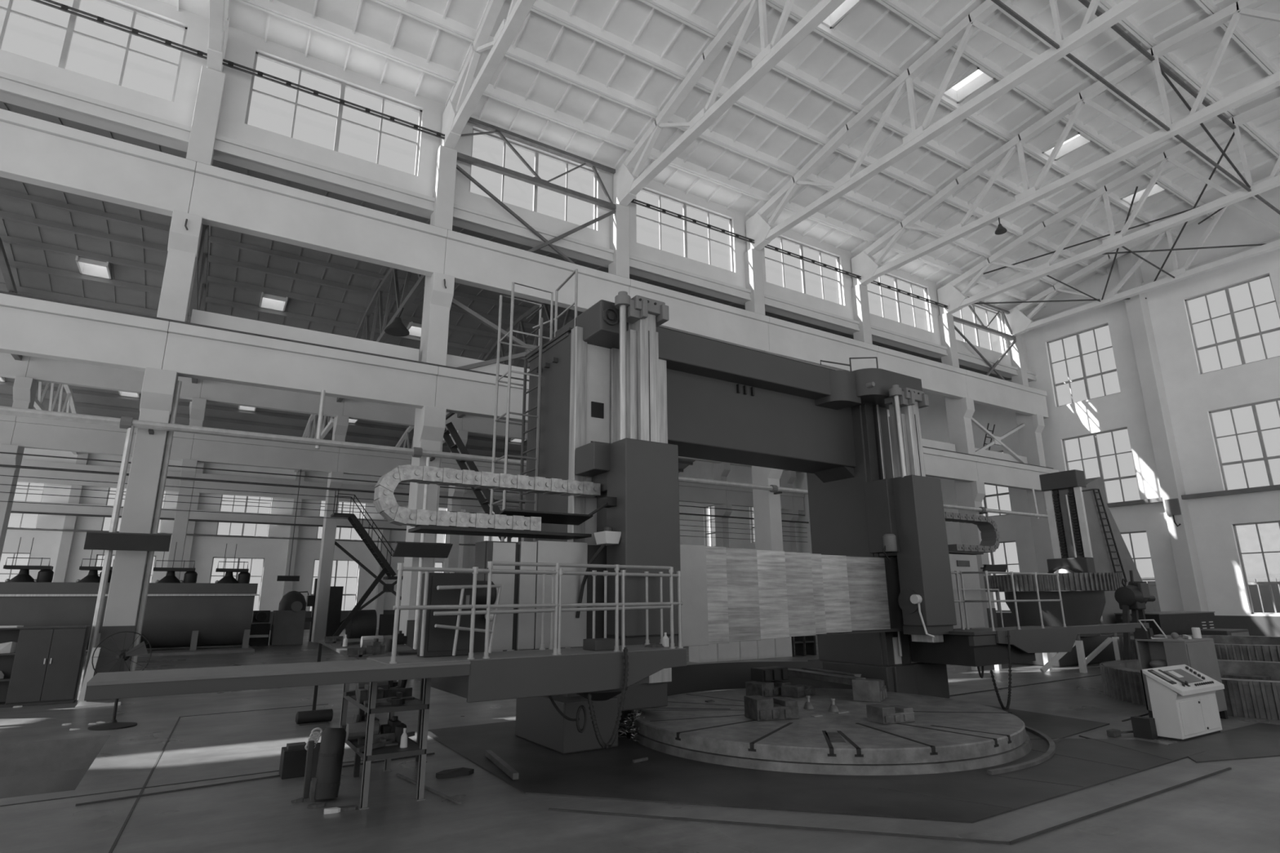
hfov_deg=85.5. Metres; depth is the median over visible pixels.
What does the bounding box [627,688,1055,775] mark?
table
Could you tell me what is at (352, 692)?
scrap
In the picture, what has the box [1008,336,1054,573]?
column
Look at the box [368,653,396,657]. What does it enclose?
scrap
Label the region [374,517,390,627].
pilaster
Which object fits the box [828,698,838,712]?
jack
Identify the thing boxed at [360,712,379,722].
scrap
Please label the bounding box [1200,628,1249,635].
bin
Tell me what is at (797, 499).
beam
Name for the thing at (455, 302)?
truss
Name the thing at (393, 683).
scrap
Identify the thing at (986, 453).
trim
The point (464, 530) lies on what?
tray
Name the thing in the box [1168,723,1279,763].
floor plate
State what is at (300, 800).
litter
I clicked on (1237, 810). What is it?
floor
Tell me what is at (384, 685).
scrap
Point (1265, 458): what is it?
window
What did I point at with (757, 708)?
block
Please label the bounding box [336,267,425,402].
truss
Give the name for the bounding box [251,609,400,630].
baseboard
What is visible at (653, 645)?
rag
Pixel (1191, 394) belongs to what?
wall
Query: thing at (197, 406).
column
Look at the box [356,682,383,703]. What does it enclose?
scrap
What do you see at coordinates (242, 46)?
wall
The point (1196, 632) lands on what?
can
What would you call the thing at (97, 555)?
window
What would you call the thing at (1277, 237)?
trim
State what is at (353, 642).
scrap
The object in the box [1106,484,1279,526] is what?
channel
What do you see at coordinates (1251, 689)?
gear
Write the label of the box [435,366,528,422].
beam
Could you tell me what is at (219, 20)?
roof truss
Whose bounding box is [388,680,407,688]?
scrap
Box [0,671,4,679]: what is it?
papers
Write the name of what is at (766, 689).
block
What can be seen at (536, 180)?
truss
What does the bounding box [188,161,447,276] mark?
beam
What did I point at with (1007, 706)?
coiled cable
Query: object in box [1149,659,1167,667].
cloth bundle
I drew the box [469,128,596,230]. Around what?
window
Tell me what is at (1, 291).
rail
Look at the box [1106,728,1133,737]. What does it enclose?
hammer
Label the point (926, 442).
trim
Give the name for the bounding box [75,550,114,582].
stirrer
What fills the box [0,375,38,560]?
column
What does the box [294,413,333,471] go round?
truss
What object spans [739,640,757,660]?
locker
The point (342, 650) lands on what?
bench
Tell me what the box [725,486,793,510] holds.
beam
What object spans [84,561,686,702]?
platform
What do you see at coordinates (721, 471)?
column
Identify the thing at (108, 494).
window
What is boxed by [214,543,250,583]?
stirrer
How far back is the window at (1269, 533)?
47.83 m
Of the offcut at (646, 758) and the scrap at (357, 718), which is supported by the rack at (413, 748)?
the scrap at (357, 718)
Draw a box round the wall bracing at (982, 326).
[952,296,1016,380]
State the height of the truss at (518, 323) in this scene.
2.750 m
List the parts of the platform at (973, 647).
post, post, rail, rail, rail, post, post, rail, rail, post, post, channel arm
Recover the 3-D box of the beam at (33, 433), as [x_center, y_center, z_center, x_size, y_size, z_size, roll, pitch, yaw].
[-22.477,0.575,29.278,6.014,1.200,0.540,8,-16,-31]
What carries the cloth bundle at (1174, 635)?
on the base cabinet at (1199, 655)
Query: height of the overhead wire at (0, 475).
0.026 m
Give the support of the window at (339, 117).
in the wall at (242, 46)
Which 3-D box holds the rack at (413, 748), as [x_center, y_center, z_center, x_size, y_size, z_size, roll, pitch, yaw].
[-2.631,3.077,7.035,0.579,1.080,1.429,8,-16,-31]
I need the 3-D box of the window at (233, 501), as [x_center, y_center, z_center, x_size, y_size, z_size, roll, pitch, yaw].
[-26.667,5.688,46.813,3.000,3.510,0.090,8,-16,-31]
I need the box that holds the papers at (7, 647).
[0,641,17,653]
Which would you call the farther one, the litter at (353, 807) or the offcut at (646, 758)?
the offcut at (646, 758)
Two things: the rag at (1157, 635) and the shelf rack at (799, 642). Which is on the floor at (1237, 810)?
the shelf rack at (799, 642)
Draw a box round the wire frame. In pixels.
[1138,619,1167,639]
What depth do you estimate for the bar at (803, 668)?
11.94 m
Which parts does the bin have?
plate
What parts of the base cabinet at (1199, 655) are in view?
door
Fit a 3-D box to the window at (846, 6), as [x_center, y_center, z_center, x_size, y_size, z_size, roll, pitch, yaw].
[5.574,-12.099,19.596,0.910,0.450,1.544,8,-16,-31]
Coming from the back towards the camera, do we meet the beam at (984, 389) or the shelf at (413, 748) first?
the beam at (984, 389)
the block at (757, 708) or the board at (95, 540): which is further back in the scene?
the board at (95, 540)
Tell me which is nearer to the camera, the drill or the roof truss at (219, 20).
the roof truss at (219, 20)
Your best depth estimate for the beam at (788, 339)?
27.11 m
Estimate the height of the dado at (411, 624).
1.350 m
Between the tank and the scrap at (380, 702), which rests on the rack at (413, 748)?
the scrap at (380, 702)
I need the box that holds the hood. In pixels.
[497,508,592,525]
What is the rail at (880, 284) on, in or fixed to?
attached to the roof truss at (863, 264)
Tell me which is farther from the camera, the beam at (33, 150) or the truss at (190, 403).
the truss at (190, 403)
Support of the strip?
on the cabinet at (46, 667)
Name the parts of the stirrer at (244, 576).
rail, motor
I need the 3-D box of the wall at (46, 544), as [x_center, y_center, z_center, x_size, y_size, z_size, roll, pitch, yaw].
[-19.093,7.918,51.095,57.910,13.300,0.400,8,-16,-31]
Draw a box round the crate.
[279,742,306,779]
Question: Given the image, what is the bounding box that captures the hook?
[184,218,188,230]
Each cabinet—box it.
[0,625,90,707]
[417,572,473,657]
[1114,611,1217,635]
[1134,637,1227,719]
[1182,635,1191,639]
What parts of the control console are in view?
screen frame, key panel, door, door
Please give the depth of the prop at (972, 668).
17.61 m
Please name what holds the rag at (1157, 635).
on the base cabinet at (1199, 655)
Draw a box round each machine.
[0,582,110,658]
[1004,469,1155,667]
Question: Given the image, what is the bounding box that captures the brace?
[971,417,1026,463]
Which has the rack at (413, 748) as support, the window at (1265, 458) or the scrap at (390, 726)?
the scrap at (390, 726)
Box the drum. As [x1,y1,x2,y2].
[345,609,377,639]
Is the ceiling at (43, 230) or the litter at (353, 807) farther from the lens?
the ceiling at (43, 230)
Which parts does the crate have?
lid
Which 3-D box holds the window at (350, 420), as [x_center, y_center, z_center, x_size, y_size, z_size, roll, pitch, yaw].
[-19.596,-0.648,46.791,0.960,0.484,1.450,8,-16,-31]
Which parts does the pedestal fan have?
blade, blade, motor, blade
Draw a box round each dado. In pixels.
[93,626,135,676]
[405,620,419,648]
[986,608,997,627]
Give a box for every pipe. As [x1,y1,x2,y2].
[0,390,1048,688]
[0,452,804,515]
[0,464,808,523]
[7,527,475,546]
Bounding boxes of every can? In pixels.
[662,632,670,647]
[1191,627,1201,638]
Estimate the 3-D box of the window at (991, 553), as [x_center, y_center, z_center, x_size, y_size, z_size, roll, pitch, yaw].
[19.181,8.120,37.449,0.090,3.630,3.050,8,-16,-31]
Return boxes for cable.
[548,695,586,733]
[586,647,628,749]
[977,666,983,678]
[990,630,1011,709]
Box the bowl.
[576,686,628,701]
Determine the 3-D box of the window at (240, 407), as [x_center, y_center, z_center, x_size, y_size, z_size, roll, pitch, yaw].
[-24.745,-1.390,43.683,0.960,0.484,1.450,8,-16,-31]
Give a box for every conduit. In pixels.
[128,380,182,671]
[432,438,443,573]
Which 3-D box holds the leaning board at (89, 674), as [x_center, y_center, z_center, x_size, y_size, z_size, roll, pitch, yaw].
[-10.148,4.601,12.753,0.200,1.000,0.080,8,-16,-31]
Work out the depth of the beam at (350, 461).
34.55 m
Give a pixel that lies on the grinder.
(287, 627)
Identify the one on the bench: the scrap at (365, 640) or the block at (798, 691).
the scrap at (365, 640)
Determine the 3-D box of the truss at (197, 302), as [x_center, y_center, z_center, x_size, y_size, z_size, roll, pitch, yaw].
[-15.644,-5.048,24.605,0.200,2.750,16.924,8,-16,-31]
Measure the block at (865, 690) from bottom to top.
0.312 m
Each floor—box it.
[0,627,1279,852]
[427,704,1204,823]
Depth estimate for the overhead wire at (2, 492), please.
30.74 m
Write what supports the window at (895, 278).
in the wall at (242, 46)
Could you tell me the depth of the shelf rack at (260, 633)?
29.81 m
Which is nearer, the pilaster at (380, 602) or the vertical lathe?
the vertical lathe
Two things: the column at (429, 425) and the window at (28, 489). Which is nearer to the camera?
the column at (429, 425)
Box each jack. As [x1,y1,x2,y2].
[804,695,813,709]
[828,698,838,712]
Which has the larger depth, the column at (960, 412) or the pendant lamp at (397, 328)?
the column at (960, 412)
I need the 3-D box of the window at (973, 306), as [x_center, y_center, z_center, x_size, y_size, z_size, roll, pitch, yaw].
[17.143,-5.108,35.366,4.540,2.350,0.090,8,-16,-31]
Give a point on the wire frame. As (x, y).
(1153, 620)
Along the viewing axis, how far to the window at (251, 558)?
46.00 m
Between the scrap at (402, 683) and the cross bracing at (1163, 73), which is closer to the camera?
the scrap at (402, 683)
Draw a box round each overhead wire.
[0,475,806,528]
[0,484,805,533]
[0,501,799,542]
[1,492,801,537]
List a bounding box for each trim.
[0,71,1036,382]
[10,511,406,530]
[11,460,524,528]
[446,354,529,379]
[921,438,955,451]
[974,448,1027,463]
[1033,235,1279,321]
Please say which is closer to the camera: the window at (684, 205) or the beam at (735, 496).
the window at (684, 205)
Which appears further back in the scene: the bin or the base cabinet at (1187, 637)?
the bin
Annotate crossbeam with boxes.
[656,326,874,407]
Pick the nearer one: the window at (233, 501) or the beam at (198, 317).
the beam at (198, 317)
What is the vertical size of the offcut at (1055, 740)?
0.030 m
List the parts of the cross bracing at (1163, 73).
rod, rod, rod, rod, rod, rod, rod, rod, rod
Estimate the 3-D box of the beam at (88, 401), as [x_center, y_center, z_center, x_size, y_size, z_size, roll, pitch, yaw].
[-16.060,-0.652,44.599,54.300,2.072,17.490,8,-16,-31]
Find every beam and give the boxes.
[0,108,196,216]
[0,293,169,371]
[0,352,30,378]
[0,377,695,472]
[0,413,16,444]
[11,415,194,460]
[26,356,202,399]
[161,321,438,408]
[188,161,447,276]
[190,309,419,360]
[190,433,339,472]
[200,379,344,417]
[337,448,459,476]
[342,398,462,431]
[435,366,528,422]
[444,229,630,311]
[459,461,526,475]
[462,414,527,439]
[628,279,769,351]
[678,456,723,463]
[678,481,726,504]
[725,462,788,471]
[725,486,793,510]
[768,316,878,371]
[792,493,804,511]
[876,346,968,399]
[922,447,978,482]
[964,369,1048,418]
[976,456,1058,492]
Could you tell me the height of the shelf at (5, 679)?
0.030 m
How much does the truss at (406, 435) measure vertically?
2.750 m
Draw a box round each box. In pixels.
[377,613,394,635]
[397,613,399,633]
[582,638,619,651]
[1134,625,1154,639]
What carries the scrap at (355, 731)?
on the rack at (413, 748)
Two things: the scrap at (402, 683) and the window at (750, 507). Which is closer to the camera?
the scrap at (402, 683)
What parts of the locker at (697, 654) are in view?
door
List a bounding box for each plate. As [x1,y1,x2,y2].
[810,714,822,717]
[834,710,849,714]
[956,560,969,566]
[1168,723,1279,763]
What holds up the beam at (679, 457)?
attached to the column
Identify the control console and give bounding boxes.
[1130,664,1224,741]
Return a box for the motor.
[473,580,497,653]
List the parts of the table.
clamp plate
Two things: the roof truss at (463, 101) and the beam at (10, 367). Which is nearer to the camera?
the roof truss at (463, 101)
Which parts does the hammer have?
handle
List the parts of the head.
leg, leg, leg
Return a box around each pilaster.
[53,452,89,582]
[179,462,204,582]
[281,470,305,598]
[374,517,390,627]
[460,487,472,568]
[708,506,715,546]
[1116,253,1208,611]
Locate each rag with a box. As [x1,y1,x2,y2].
[644,642,664,648]
[1153,634,1172,638]
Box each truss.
[0,237,22,360]
[33,381,78,454]
[189,401,191,417]
[190,223,208,383]
[206,0,229,71]
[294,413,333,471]
[334,541,403,625]
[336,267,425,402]
[395,426,451,448]
[440,0,535,149]
[451,297,537,369]
[456,116,615,263]
[457,302,571,417]
[613,0,845,206]
[745,0,1152,251]
[850,0,1279,286]
[937,96,1279,315]
[1003,171,1279,336]
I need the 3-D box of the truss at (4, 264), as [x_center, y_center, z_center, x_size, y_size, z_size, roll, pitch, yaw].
[-20.793,-5.791,21.497,0.200,2.750,16.924,8,-16,-31]
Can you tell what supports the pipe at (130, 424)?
on the floor at (1237, 810)
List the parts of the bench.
leg, leg, leg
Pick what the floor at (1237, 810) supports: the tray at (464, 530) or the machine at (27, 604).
the machine at (27, 604)
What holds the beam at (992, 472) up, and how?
attached to the column at (1029, 435)
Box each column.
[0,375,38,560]
[102,66,225,671]
[165,397,206,580]
[311,415,349,642]
[399,145,457,644]
[443,430,467,573]
[608,203,629,278]
[713,462,732,547]
[744,248,783,551]
[779,470,798,552]
[851,284,872,344]
[937,312,995,628]
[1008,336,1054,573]
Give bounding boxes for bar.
[787,667,865,684]
[801,667,861,677]
[991,0,1059,48]
[1066,53,1169,131]
[1174,134,1251,191]
[1254,194,1279,214]
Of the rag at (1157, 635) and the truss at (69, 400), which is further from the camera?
the truss at (69, 400)
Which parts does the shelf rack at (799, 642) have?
post, post, shelf, post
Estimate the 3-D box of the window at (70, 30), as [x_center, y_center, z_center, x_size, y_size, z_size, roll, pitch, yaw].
[-13.750,-9.561,16.717,4.500,2.350,0.090,8,-16,-31]
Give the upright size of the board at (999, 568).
0.289 m
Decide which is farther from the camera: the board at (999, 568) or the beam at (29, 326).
the board at (999, 568)
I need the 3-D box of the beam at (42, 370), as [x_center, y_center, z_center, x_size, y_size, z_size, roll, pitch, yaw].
[-22.496,-2.238,29.982,6.014,1.400,0.540,8,-16,-31]
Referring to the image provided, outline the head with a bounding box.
[1114,570,1155,660]
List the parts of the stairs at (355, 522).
handrail, handrail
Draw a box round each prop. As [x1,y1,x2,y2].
[303,742,320,782]
[971,666,977,671]
[994,664,1001,671]
[1040,634,1087,673]
[1042,653,1052,671]
[1085,632,1122,664]
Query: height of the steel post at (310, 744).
0.500 m
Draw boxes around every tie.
[1078,0,1155,61]
[1159,62,1235,128]
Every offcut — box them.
[632,756,648,763]
[1052,737,1060,742]
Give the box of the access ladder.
[982,422,995,450]
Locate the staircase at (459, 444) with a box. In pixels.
[443,413,512,651]
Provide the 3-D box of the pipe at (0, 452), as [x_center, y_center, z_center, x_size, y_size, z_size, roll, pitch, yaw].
[-9.517,3.255,36.433,50.000,0.058,0.058,8,-16,-31]
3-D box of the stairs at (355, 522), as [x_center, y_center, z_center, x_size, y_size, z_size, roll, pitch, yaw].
[-12.320,6.418,31.890,3.850,6.804,1.000,8,-16,-31]
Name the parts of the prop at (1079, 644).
post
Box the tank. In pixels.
[137,582,257,657]
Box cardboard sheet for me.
[75,701,120,708]
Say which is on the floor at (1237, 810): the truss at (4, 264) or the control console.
the control console
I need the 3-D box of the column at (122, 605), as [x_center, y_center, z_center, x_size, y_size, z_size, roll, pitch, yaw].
[-10.871,-1.825,15.929,0.580,15.020,1.070,8,-16,-31]
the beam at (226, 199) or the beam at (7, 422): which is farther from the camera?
the beam at (7, 422)
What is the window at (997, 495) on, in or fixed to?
in the wall at (1191, 394)
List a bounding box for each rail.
[0,290,1053,469]
[2,108,1040,390]
[31,0,207,59]
[222,58,444,139]
[631,198,754,243]
[764,244,861,279]
[870,280,947,308]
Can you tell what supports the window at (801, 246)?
in the wall at (242, 46)
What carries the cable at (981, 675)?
hanging from the platform at (973, 647)
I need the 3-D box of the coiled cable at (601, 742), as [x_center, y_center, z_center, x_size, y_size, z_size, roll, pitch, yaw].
[-0.323,2.739,6.993,0.439,0.963,0.050,4,-15,-17]
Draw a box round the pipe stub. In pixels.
[295,708,333,725]
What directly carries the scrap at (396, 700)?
on the rack at (413, 748)
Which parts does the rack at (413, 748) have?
leg, leg, leg, leg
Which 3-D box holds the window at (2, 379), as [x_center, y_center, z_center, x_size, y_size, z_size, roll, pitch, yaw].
[-35.043,-2.875,37.466,0.960,0.484,1.450,8,-16,-31]
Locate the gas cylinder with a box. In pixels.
[309,728,346,800]
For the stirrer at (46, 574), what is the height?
1.600 m
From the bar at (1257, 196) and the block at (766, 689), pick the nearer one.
the block at (766, 689)
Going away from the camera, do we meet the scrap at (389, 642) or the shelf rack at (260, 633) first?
the scrap at (389, 642)
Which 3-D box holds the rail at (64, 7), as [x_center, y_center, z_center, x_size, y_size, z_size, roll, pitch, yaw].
[-13.442,-9.775,16.179,6.060,0.145,0.060,8,-16,-31]
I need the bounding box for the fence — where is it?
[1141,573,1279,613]
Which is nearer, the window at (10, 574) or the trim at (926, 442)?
the trim at (926, 442)
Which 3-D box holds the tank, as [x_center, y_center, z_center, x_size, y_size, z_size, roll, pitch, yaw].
[-17.160,7.349,26.671,4.100,2.520,4.100,8,-16,-31]
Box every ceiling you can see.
[0,101,1011,379]
[159,0,1279,312]
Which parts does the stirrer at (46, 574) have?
rod, rail, rod, motor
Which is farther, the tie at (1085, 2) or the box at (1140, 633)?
the tie at (1085, 2)
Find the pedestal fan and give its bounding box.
[87,631,151,730]
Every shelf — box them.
[0,653,15,655]
[0,677,10,681]
[343,694,429,714]
[345,733,426,761]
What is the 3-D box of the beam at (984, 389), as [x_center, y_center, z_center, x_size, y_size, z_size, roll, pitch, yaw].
[17.883,-1.492,33.911,6.784,1.380,0.540,8,-16,-31]
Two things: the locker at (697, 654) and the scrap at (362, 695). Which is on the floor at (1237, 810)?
the locker at (697, 654)
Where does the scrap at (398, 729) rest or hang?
on the rack at (413, 748)
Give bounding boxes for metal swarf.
[617,709,644,742]
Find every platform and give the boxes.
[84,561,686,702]
[909,570,1149,666]
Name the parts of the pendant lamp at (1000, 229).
lamp shade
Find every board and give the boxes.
[76,647,101,704]
[83,531,171,551]
[276,469,301,581]
[391,541,453,558]
[980,564,1007,572]
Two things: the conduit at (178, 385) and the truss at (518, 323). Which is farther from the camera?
the truss at (518, 323)
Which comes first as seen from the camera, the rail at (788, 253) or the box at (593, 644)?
the box at (593, 644)
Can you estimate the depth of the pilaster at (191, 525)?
44.36 m
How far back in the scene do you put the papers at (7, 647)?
12.70 m
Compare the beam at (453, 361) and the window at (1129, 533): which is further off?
the window at (1129, 533)
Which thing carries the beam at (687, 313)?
attached to the column at (620, 220)
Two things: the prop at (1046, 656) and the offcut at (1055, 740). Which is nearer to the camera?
the offcut at (1055, 740)
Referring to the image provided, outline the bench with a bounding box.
[311,637,423,777]
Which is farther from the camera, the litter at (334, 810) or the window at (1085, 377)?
the window at (1085, 377)
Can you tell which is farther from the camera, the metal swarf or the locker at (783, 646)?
the locker at (783, 646)
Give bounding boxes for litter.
[290,797,303,804]
[306,802,326,808]
[324,807,340,814]
[338,804,357,812]
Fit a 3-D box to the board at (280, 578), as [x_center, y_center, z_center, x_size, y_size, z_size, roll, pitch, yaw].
[-15.880,4.486,31.844,0.900,5.130,0.130,8,-16,-31]
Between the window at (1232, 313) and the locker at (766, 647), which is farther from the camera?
the window at (1232, 313)
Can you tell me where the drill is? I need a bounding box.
[305,578,317,641]
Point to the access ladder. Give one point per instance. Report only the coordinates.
(988, 423)
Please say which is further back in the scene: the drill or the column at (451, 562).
the column at (451, 562)
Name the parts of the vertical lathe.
cable chain, plate, panel, cage post, panel, cap plate, panel, guard rail, lid knob, nut arm, panel, panel, panel, panel, panel, panel, panel, guard rail, panel, feed rod, motor, panel, nut arm, hand lever, panel, cable chain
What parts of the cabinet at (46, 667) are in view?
door, door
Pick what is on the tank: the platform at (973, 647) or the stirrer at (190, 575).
the stirrer at (190, 575)
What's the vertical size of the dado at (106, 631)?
1.350 m
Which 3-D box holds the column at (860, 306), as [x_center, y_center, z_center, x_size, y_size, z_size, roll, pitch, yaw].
[9.725,1.144,28.361,0.580,15.020,1.070,8,-16,-31]
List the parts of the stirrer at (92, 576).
rail, motor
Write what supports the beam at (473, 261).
attached to the column at (429, 425)
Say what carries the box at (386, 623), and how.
on the floor at (1237, 810)
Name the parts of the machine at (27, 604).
leg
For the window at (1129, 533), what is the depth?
31.95 m
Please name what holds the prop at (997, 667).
on the floor at (1237, 810)
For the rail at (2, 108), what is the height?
0.120 m
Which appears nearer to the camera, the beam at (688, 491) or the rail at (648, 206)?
the rail at (648, 206)
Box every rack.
[248,610,271,645]
[339,678,431,809]
[791,635,816,657]
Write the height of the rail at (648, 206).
0.145 m
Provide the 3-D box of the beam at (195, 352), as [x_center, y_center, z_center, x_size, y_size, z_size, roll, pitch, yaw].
[-8.145,-1.388,17.216,6.054,1.140,0.540,8,-16,-31]
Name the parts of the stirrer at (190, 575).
rail, motor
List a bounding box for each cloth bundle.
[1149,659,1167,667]
[1170,632,1178,639]
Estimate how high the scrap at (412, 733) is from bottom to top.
0.050 m
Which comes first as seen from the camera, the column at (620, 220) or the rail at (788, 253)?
the column at (620, 220)
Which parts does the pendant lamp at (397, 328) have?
lamp shade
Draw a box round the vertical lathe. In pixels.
[373,268,999,754]
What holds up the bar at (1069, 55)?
attached to the roof truss at (759, 228)
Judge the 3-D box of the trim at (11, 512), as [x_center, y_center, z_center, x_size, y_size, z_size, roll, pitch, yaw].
[-19.346,7.357,50.080,52.300,0.100,0.240,8,-16,-31]
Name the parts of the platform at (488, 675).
post, rail, plate, post, post, rail, rail, rail, post, post, rail, post, post, rail, post, post, post, post, post, post, post, post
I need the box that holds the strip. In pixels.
[0,625,23,627]
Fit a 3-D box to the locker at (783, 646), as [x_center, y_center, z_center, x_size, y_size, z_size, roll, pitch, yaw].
[4.437,6.519,22.364,0.717,1.750,0.515,8,-16,-31]
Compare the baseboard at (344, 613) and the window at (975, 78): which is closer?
the window at (975, 78)
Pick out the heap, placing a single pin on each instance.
(451, 773)
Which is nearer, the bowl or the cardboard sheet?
the bowl
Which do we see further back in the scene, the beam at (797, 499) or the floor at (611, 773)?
the beam at (797, 499)
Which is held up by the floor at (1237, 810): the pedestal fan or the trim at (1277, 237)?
the pedestal fan
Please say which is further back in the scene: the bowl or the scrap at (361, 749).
the bowl
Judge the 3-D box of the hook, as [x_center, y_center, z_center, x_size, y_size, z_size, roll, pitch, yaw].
[-10.556,-4.711,16.142,0.087,0.297,0.097,8,-16,-31]
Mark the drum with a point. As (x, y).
(364, 622)
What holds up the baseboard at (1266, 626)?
attached to the wall at (1191, 394)
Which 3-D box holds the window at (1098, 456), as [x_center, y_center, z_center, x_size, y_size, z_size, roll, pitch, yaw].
[22.364,2.049,33.626,0.090,3.510,3.050,8,-16,-31]
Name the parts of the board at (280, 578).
panel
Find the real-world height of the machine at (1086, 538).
5.822 m
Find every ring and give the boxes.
[307,735,319,742]
[309,731,320,739]
[311,727,322,735]
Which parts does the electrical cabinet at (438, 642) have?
handle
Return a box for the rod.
[396,773,461,804]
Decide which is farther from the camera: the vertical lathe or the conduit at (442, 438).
the conduit at (442, 438)
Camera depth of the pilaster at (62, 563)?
41.15 m
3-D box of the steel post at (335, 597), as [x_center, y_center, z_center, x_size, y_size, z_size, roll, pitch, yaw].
[-14.129,8.674,32.008,0.550,2.500,0.150,8,-16,-31]
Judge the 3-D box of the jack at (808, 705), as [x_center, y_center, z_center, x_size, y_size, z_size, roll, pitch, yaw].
[2.435,3.986,10.012,0.150,0.170,0.150,9,-17,-32]
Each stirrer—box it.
[3,537,53,582]
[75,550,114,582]
[153,542,197,582]
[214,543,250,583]
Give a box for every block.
[743,695,799,721]
[745,680,791,697]
[751,666,788,681]
[781,684,815,697]
[851,678,887,702]
[866,703,915,724]
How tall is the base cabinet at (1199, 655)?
1.160 m
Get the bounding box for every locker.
[688,644,717,662]
[716,641,740,662]
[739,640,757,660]
[756,638,775,658]
[774,636,792,657]
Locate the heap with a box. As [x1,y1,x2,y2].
[435,767,474,778]
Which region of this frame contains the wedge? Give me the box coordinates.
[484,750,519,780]
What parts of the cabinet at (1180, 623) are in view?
plate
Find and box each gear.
[983,573,1124,591]
[1099,659,1279,720]
[1122,635,1279,662]
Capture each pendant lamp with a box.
[384,307,409,336]
[995,217,1007,235]
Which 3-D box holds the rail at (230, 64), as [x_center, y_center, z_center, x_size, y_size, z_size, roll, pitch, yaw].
[-8.293,-9.033,19.287,6.060,0.145,0.060,8,-16,-31]
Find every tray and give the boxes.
[249,634,268,637]
[408,524,591,539]
[948,550,983,555]
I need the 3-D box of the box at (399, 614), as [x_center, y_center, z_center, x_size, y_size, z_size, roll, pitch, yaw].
[-10.727,9.092,31.196,0.600,1.250,0.500,8,-16,-31]
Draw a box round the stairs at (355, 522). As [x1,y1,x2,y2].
[330,488,403,636]
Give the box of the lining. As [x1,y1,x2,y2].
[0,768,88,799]
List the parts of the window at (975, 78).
pane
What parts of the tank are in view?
leg, leg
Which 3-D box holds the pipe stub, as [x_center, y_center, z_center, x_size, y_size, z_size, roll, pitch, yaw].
[-4.985,4.444,10.598,0.510,0.190,0.200,8,-16,-31]
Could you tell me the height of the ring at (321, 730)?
0.080 m
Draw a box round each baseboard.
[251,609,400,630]
[958,613,1279,636]
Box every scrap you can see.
[324,635,343,643]
[339,641,359,645]
[340,714,363,730]
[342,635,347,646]
[343,690,355,696]
[346,647,373,657]
[346,720,381,740]
[355,680,390,697]
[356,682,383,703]
[356,739,392,752]
[357,736,365,745]
[360,635,385,647]
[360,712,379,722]
[364,638,385,655]
[364,697,394,706]
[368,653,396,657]
[372,733,398,746]
[380,715,406,733]
[382,687,414,699]
[386,639,392,652]
[386,697,404,705]
[388,680,398,687]
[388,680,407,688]
[390,631,407,644]
[395,724,406,744]
[396,648,417,654]
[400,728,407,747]
[406,731,414,737]
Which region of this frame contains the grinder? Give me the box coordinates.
[269,591,308,645]
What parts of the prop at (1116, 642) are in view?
post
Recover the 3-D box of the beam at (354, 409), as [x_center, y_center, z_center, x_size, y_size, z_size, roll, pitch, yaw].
[-12.266,-0.763,36.157,6.014,1.400,0.540,8,-16,-31]
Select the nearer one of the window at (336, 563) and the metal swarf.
the metal swarf
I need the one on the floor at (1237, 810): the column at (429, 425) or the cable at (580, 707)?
the column at (429, 425)
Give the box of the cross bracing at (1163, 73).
[972,66,1266,304]
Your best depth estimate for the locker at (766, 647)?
21.63 m
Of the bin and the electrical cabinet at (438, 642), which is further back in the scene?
the bin
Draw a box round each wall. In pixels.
[0,0,1030,371]
[2,448,525,611]
[678,186,1279,616]
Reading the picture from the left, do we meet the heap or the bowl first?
the heap
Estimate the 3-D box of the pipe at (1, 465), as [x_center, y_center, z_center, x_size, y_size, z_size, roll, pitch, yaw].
[-9.355,3.726,36.053,50.000,0.097,0.097,8,-16,-31]
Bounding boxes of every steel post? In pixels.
[302,740,314,799]
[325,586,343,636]
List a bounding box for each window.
[0,0,187,102]
[0,377,5,382]
[0,552,30,579]
[15,482,44,528]
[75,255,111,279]
[94,554,155,582]
[101,487,166,533]
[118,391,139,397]
[209,556,264,610]
[216,494,271,536]
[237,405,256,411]
[244,51,422,175]
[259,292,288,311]
[309,559,359,610]
[316,502,364,540]
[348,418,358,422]
[400,561,443,605]
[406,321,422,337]
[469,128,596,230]
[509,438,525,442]
[636,188,733,271]
[704,505,715,546]
[750,506,754,542]
[764,235,843,305]
[821,0,862,28]
[867,274,931,332]
[943,65,998,102]
[960,304,1004,353]
[983,450,1010,516]
[990,541,1018,611]
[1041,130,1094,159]
[1046,323,1120,406]
[1062,426,1138,503]
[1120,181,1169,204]
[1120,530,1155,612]
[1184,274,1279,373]
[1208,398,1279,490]
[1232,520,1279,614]
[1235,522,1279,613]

